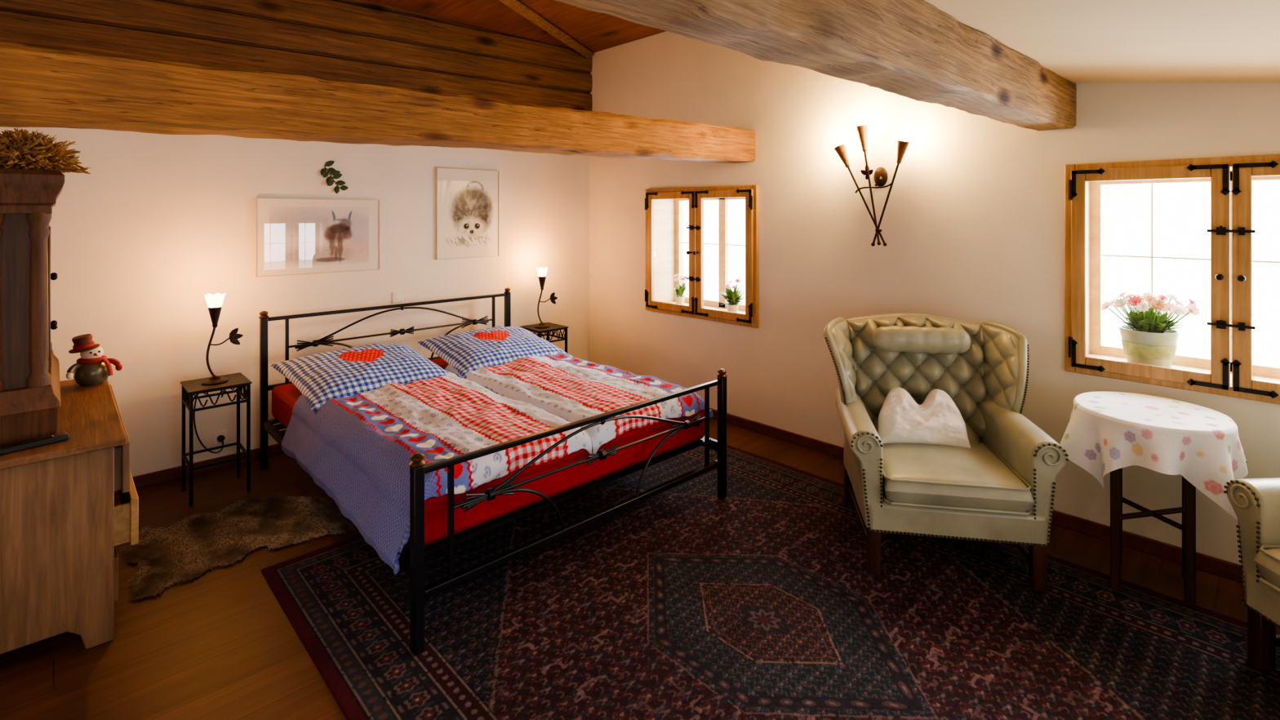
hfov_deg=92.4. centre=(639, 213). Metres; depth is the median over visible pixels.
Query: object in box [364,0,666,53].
ceiling
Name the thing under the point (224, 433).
wall socket
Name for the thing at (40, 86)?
ceiling beam
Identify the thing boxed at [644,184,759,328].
window
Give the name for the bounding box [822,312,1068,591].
wingback armchair
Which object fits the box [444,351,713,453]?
duvet
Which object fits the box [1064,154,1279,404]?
window
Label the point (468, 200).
framed picture
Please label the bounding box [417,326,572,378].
pillow
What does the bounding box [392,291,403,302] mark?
light switch
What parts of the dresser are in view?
drawer, drawer, drawer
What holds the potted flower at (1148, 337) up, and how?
on the window at (1230, 371)
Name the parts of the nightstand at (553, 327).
frame, apron frame, leg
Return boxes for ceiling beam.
[0,0,592,111]
[0,41,755,163]
[554,0,1076,130]
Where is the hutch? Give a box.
[0,168,64,445]
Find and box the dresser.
[0,378,138,654]
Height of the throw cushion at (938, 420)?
0.256 m
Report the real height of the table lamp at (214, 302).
1.009 m
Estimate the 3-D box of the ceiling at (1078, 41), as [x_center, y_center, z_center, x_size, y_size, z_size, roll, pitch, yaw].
[1.456,-0.514,0.879,4.160,0.544,2.260,0,0,-44]
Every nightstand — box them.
[180,372,252,506]
[520,322,568,352]
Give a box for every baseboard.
[114,443,284,493]
[709,408,1242,582]
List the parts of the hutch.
crown, door, knob, knob, knob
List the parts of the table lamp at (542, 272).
stem, lamp shade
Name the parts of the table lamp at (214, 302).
power cord, stem, lamp shade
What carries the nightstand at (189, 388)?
on the floor
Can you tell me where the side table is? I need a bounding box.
[1110,467,1195,608]
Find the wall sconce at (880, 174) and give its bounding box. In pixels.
[834,124,910,246]
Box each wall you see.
[0,126,589,476]
[589,31,1279,564]
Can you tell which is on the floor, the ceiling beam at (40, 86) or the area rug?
the area rug
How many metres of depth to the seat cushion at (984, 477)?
2.65 m
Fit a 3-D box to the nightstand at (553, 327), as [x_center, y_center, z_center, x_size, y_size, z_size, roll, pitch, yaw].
[-0.828,1.287,5.295,0.300,0.626,0.300,0,0,-44]
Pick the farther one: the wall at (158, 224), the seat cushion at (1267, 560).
the wall at (158, 224)
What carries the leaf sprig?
attached to the wall at (158, 224)
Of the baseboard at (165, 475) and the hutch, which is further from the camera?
the baseboard at (165, 475)
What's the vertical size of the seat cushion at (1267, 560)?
0.150 m
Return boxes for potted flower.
[666,273,687,304]
[719,279,744,312]
[1100,291,1199,367]
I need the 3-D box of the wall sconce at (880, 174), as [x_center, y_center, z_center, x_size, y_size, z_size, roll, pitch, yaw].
[1.437,-0.172,3.776,0.190,0.741,0.476,0,0,-44]
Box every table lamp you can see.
[193,293,243,453]
[534,266,557,328]
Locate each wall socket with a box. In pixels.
[212,429,227,445]
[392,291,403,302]
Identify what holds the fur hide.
on the floor
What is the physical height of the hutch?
1.005 m
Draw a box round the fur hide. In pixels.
[118,495,355,600]
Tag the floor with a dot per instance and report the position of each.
(218, 644)
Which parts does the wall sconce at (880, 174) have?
support arm, wall plate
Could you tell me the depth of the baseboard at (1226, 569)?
3.03 m
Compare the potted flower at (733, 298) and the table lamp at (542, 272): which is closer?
the potted flower at (733, 298)
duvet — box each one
[280,371,591,575]
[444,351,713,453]
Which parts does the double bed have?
post, curved rod, rail, rail, rail, rod, arch rod, post, curved rod, post, curved rod, rail, rail, rod, arch rod, curved rod, rail, post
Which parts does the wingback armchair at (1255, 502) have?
rolled arm, leg, seat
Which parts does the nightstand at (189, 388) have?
leg, leg, frame, apron frame, frame, leg, leg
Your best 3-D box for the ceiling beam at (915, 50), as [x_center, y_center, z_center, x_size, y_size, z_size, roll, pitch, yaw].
[0.642,-0.509,1.730,4.160,0.321,0.202,0,0,-44]
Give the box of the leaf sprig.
[320,160,347,193]
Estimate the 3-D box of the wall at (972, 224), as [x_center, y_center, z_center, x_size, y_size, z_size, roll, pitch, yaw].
[1.778,-0.050,3.857,0.420,3.300,6.720,0,0,-44]
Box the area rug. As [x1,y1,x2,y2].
[261,444,1279,719]
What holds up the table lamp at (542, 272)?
on the nightstand at (553, 327)
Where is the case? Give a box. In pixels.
[0,431,69,455]
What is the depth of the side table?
2.58 m
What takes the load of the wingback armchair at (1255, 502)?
on the area rug
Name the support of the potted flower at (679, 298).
in the window at (664, 207)
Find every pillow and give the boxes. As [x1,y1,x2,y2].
[270,342,448,410]
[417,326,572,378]
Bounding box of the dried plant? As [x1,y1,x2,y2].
[0,127,91,173]
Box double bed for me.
[258,287,726,655]
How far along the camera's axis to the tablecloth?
2.46 m
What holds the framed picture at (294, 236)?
attached to the wall at (158, 224)
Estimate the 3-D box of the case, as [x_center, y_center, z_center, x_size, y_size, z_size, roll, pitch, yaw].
[-2.192,0.825,2.207,0.050,0.026,0.200,0,0,35]
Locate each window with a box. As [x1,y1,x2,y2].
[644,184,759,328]
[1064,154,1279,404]
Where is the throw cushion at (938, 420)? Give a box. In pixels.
[878,386,970,448]
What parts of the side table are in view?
leg, leg, leg, leg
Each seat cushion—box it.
[882,440,1035,511]
[1253,547,1279,588]
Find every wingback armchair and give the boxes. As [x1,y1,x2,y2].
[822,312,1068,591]
[1223,477,1279,671]
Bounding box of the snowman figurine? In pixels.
[66,333,122,386]
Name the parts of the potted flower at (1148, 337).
flower, flower, flower, flower, flower, flower, flower, flower, flower, pot, flower, flower, flower, flower, flower, flower, flower, flower, flower, flower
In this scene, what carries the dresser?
on the floor
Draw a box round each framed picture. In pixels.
[255,197,379,277]
[436,167,499,259]
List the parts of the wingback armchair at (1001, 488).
leg, rolled arm, leg, seat, rolled arm, leg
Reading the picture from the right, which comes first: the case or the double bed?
the double bed
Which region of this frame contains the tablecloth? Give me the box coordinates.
[1059,391,1248,519]
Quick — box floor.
[0,417,1279,719]
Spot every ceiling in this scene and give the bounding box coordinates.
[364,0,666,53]
[923,0,1279,83]
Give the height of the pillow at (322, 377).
0.197 m
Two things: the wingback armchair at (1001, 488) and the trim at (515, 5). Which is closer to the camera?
the wingback armchair at (1001, 488)
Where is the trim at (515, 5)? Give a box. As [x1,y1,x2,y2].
[498,0,594,59]
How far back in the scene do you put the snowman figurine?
2.99 m
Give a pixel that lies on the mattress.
(284, 397)
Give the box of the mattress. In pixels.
[271,357,704,546]
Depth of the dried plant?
2.34 m
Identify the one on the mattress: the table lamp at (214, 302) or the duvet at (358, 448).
the duvet at (358, 448)
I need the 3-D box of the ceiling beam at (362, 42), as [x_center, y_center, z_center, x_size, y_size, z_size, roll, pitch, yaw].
[-1.983,-1.202,4.478,4.160,1.069,0.065,0,0,-44]

